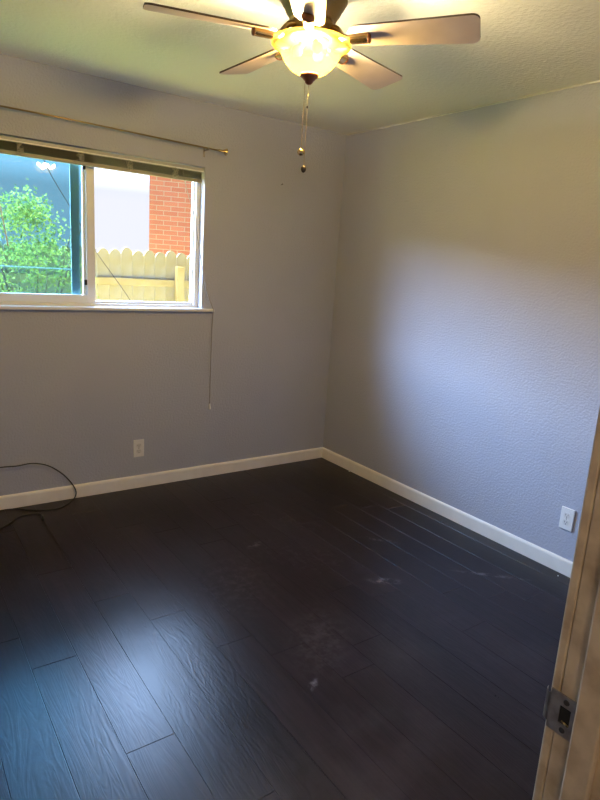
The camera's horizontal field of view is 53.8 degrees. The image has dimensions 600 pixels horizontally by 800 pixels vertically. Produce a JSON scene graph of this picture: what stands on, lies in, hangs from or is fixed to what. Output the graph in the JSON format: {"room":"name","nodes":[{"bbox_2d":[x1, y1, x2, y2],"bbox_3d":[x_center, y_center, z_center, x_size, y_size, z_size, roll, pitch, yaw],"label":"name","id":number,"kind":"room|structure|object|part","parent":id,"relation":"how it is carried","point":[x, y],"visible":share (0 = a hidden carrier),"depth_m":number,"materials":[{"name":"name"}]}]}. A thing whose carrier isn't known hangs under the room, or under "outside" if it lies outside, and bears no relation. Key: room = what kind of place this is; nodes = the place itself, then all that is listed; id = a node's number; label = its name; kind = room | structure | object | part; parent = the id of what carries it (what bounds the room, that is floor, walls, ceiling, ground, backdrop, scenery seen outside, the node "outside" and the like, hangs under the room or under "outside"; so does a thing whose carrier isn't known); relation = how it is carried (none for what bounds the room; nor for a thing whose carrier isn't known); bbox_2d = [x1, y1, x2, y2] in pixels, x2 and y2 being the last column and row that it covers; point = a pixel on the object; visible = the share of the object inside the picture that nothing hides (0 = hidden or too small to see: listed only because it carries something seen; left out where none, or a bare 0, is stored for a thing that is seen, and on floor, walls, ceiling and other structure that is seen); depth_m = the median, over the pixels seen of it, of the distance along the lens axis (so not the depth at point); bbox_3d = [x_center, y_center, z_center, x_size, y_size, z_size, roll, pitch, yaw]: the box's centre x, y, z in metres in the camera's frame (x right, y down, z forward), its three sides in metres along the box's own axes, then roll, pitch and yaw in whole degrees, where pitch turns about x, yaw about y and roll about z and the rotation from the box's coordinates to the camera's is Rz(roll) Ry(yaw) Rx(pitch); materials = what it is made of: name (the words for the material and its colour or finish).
{"room":"empty bedroom","nodes":[
{"label":"empty bedroom","id":0,"kind":"room"},
{"bbox_2d":[0,54,346,495],"bbox_3d":[-1.213,-0.561,3.602,3.500,2.540,0.140,-5,16,-35],"label":"wall","id":1,"kind":"structure","parent":0,"point":[77,387],"depth_m":3.85,"materials":[{"name":"paint"}]},
{"bbox_2d":[0,140,212,311],"bbox_3d":[-1.251,-0.981,3.435,1.630,0.901,0.158,-5,16,-35],"label":"window","id":2,"kind":"structure","parent":1,"relation":"in","point":[9,301],"depth_m":3.49,"materials":[{"name":"white plastic"}]},
{"bbox_3d":[-1.516,-0.961,3.284,0.734,0.822,0.028,-5,16,-35],"label":"sash","id":3,"kind":"part","parent":2,"relation":"part of","materials":[{"name":"white plastic"}]},
{"bbox_3d":[-1.571,-0.968,3.297,0.660,0.822,0.010,-5,16,-35],"label":"screen frame","id":4,"kind":"part","parent":2,"relation":"part of","materials":[{"name":"teal"}]},
{"bbox_3d":[-1.262,-0.545,3.508,1.630,0.019,0.098,-5,16,-35],"label":"sill","id":5,"kind":"part","parent":2,"relation":"part of","materials":[{"name":"white paint"}]},
{"bbox_2d":[0,135,213,408],"bbox_3d":[-1.195,-0.643,3.501,1.522,1.564,0.068,-5,16,-35],"label":"mini blind","id":6,"kind":"object","parent":2,"relation":"attached to","point":[129,164],"visible":1,"depth_m":3.36,"materials":[{"name":"grey plastic"}]},
{"bbox_3d":[-1.474,-1.324,3.111,0.039,0.066,0.015,-5,16,-35],"label":"ladder cord","id":7,"kind":"part","parent":6,"relation":"part of","materials":[{"name":"beige fabric"}]},
{"bbox_3d":[-1.223,-1.347,3.288,0.046,0.066,0.015,-5,16,-35],"label":"ladder cord","id":8,"kind":"part","parent":6,"relation":"part of","materials":[{"name":"beige fabric"}]},
{"bbox_3d":[-1.201,-1.330,3.334,1.413,0.019,0.024,-5,16,-35],"label":"rail","id":9,"kind":"part","parent":6,"relation":"part of","materials":[{"name":"beige"}]},
{"bbox_3d":[-0.995,-1.368,3.449,0.040,0.066,0.015,-5,16,-35],"label":"ladder cord","id":10,"kind":"part","parent":6,"relation":"part of","materials":[{"name":"beige fabric"}]},
{"bbox_3d":[-0.666,-0.696,3.852,0.234,1.504,0.032,-5,15,-33],"label":"lift cord","id":11,"kind":"part","parent":6,"relation":"part of","materials":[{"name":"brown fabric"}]},
{"bbox_2d":[0,105,227,156],"bbox_3d":[-1.208,-1.490,3.214,1.804,0.074,0.076,-5,16,-35],"label":"curtain rod","id":12,"kind":"object","parent":1,"relation":"attached to","point":[225,151],"visible":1,"depth_m":3.33,"materials":[{"name":"gold metal"}]},
{"bbox_2d":[133,439,143,456],"bbox_3d":[-1.054,0.316,3.863,0.072,0.118,0.008,-5,16,-35],"label":"wall outlet","id":13,"kind":"object","parent":1,"relation":"attached to","point":[138,445],"visible":1,"depth_m":3.86,"materials":[{"name":"white plastic"}]},
{"bbox_2d":[0,447,321,509],"bbox_3d":[-1.247,0.554,3.785,3.487,0.084,0.013,-5,16,-35],"label":"baseboard","id":14,"kind":"structure","parent":1,"relation":"attached to","point":[23,499],"depth_m":3.94,"materials":[{"name":"paint"}]},
{"bbox_2d":[0,458,569,799],"bbox_3d":[0.100,1.149,1.959,3.500,0.100,4.700,-5,16,-35],"label":"floor","id":15,"kind":"structure","parent":0,"point":[311,629],"depth_m":2.38,"materials":[{"name":"brown wood"}]},
{"bbox_2d":[0,463,76,528],"bbox_3d":[-1.603,0.548,3.288,0.784,0.273,0.342,-5,16,-35],"label":"coaxial cable","id":16,"kind":"object","parent":15,"relation":"on","point":[42,515],"visible":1,"depth_m":3.46,"materials":[{"name":"black rubber"}]},
{"bbox_2d":[0,0,599,134],"bbox_3d":[0.264,-1.333,1.400,3.780,0.120,4.980,-5,16,-35],"label":"ceiling","id":17,"kind":"structure","parent":0,"point":[524,47],"depth_m":2.70,"materials":[{"name":"beige paint"}]},
{"bbox_2d":[143,0,479,172],"bbox_3d":[0.010,-1.103,2.015,1.057,0.628,1.006,-5,16,-35],"label":"ceiling fan","id":18,"kind":"object","parent":17,"relation":"hanging from","point":[314,45],"visible":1,"depth_m":1.89,"materials":[{"name":"brown wood"}]},
{"bbox_3d":[-0.276,-1.201,1.861,0.418,0.006,0.138,0,26,-18],"label":"blade","id":19,"kind":"part","parent":18,"relation":"part of","materials":[{"name":"brown wood"}]},
{"bbox_3d":[-0.152,-1.274,2.223,0.138,0.006,0.418,-20,24,-31],"label":"blade","id":20,"kind":"part","parent":18,"relation":"part of","materials":[{"name":"brown wood"}]},
{"bbox_3d":[0.011,-0.974,2.014,0.002,0.218,0.003,-5,16,-35],"label":"pull chain","id":21,"kind":"part","parent":18,"relation":"part of","materials":[{"name":"gold metal"}]},
{"bbox_3d":[0.021,-0.940,2.021,0.002,0.264,0.003,-5,16,-35],"label":"pull chain","id":22,"kind":"part","parent":18,"relation":"part of","materials":[{"name":"gold metal"}]},
{"bbox_3d":[0.018,-1.131,1.640,0.138,0.006,0.418,17,13,0],"label":"blade","id":23,"kind":"part","parent":18,"relation":"part of","materials":[{"name":"brown wood"}]},
{"bbox_3d":[0.035,-1.139,1.976,0.269,0.104,0.269,-5,16,-35],"label":"lamp shade","id":24,"kind":"part","parent":18,"relation":"part of","materials":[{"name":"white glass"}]},
{"bbox_3d":[0.236,-1.248,2.224,0.138,0.006,0.418,-3,6,37],"label":"blade","id":25,"kind":"part","parent":18,"relation":"part of","materials":[{"name":"brown wood"}]},
{"bbox_3d":[0.352,-1.159,1.863,0.418,0.006,0.138,8,0,17],"label":"blade","id":26,"kind":"part","parent":18,"relation":"part of","materials":[{"name":"brown wood"}]},
{"bbox_2d":[323,82,599,561],"bbox_3d":[1.663,-0.175,2.736,0.140,2.540,4.980,-5,16,-35],"label":"wall","id":27,"kind":"structure","parent":0,"point":[464,372],"depth_m":3.45,"materials":[{"name":"paint"}]},
{"bbox_2d":[322,447,572,577],"bbox_3d":[1.116,0.774,3.504,0.013,0.084,3.267,-5,16,-35],"label":"baseboard","id":28,"kind":"structure","parent":27,"relation":"attached to","point":[532,551],"depth_m":3.66,"materials":[{"name":"paint"}]},
{"bbox_2d":[348,80,599,135],"bbox_3d":[1.250,-1.565,3.011,0.012,0.013,3.150,-5,16,-35],"label":"caulk","id":29,"kind":"structure","parent":27,"relation":"attached to","point":[598,81],"depth_m":3.30,"materials":[{"name":"white"}]},
{"bbox_2d":[559,506,574,531],"bbox_3d":[1.394,0.621,3.088,0.012,0.118,0.072,-5,16,-35],"label":"wall outlet","id":30,"kind":"object","parent":27,"relation":"attached to","point":[567,515],"visible":1,"depth_m":3.08,"materials":[{"name":"white plastic"}]},
{"bbox_2d":[563,519,568,525],"bbox_3d":[1.390,0.640,3.090,0.003,0.029,0.034,-5,16,-35],"label":"receptacle","id":31,"kind":"object","parent":30,"relation":"attached to","point":[565,521],"depth_m":3.09,"materials":[{"name":"white plastic"}]},
{"bbox_2d":[564,512,569,518],"bbox_3d":[1.392,0.602,3.082,0.003,0.029,0.034,-5,16,-35],"label":"receptacle","id":32,"kind":"object","parent":30,"relation":"attached to","point":[566,514],"depth_m":3.08,"materials":[{"name":"white plastic"}]},
{"bbox_3d":[-1.460,-1.945,3.335,8.000,0.120,0.320,-5,16,-35],"label":"roof eave","id":33,"kind":"object","parent":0,"visible":0},
{"bbox_2d":[44,160,130,300],"bbox_3d":[-1.263,-0.537,3.801,0.769,2.700,0.108,-5,16,-35],"label":"wire","id":34,"kind":"object","parent":33,"relation":"hanging from","point":[44,160],"visible":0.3,"depth_m":3.65,"materials":[{"name":"black rubber"}]},
{"bbox_3d":[0.740,0.123,0.913,3.500,2.440,0.110,-5,16,-35],"label":"wall","id":35,"kind":"structure","parent":0,"visible":0},
{"bbox_2d":[532,407,599,799],"bbox_3d":[0.052,0.353,0.488,0.901,2.088,0.146,-5,15,-35],"label":"door frame","id":36,"kind":"structure","parent":35,"relation":"in","point":[569,759],"depth_m":0.74,"materials":[{"name":"beige paint"}]},
{"bbox_3d":[0.341,0.409,0.768,0.002,0.058,0.038,-5,15,-35],"label":"strike plate","id":37,"kind":"part","parent":36,"relation":"part of","materials":[{"name":"metal"}]},
{"label":"outside","id":38,"kind":"structure","parent":0,"visible":0},
{"bbox_3d":[-4.480,-0.987,11.242,28.000,0.100,15.860,-5,16,-35],"label":"ground","id":39,"kind":"structure","parent":38,"visible":0},
{"bbox_2d":[0,178,98,297],"bbox_3d":[-2.483,-0.813,5.489,1.602,2.347,1.018,-5,16,-35],"label":"leafy shrub","id":40,"kind":"object","parent":39,"relation":"on","point":[26,208],"visible":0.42,"depth_m":5.34,"materials":[{"name":"green plant"}]},
{"bbox_2d":[0,241,189,301],"bbox_3d":[-2.573,-0.847,6.806,5.400,1.857,0.156,-5,16,-35],"label":"picket fence","id":41,"kind":"object","parent":39,"relation":"on","point":[151,277],"visible":0.25,"depth_m":7.05,"materials":[{"name":"beige wood"}]},
{"bbox_3d":[-2.559,-1.369,6.717,5.400,0.085,0.039,-5,16,-35],"label":"rail","id":42,"kind":"part","parent":41,"relation":"part of","materials":[{"name":"yellow wood"}]},
{"bbox_3d":[-1.545,-0.850,7.513,0.090,1.645,0.091,-5,16,-35],"label":"post","id":43,"kind":"part","parent":41,"relation":"part of","materials":[{"name":"yellow wood"}]},
{"bbox_2d":[149,175,191,257],"bbox_3d":[0.745,-3.525,12.303,8.100,5.050,5.700,1,13,-14],"label":"neighbor house","id":44,"kind":"structure","parent":39,"relation":"on","point":[169,202],"depth_m":9.13,"materials":[{"name":"red brick"}]}
]}

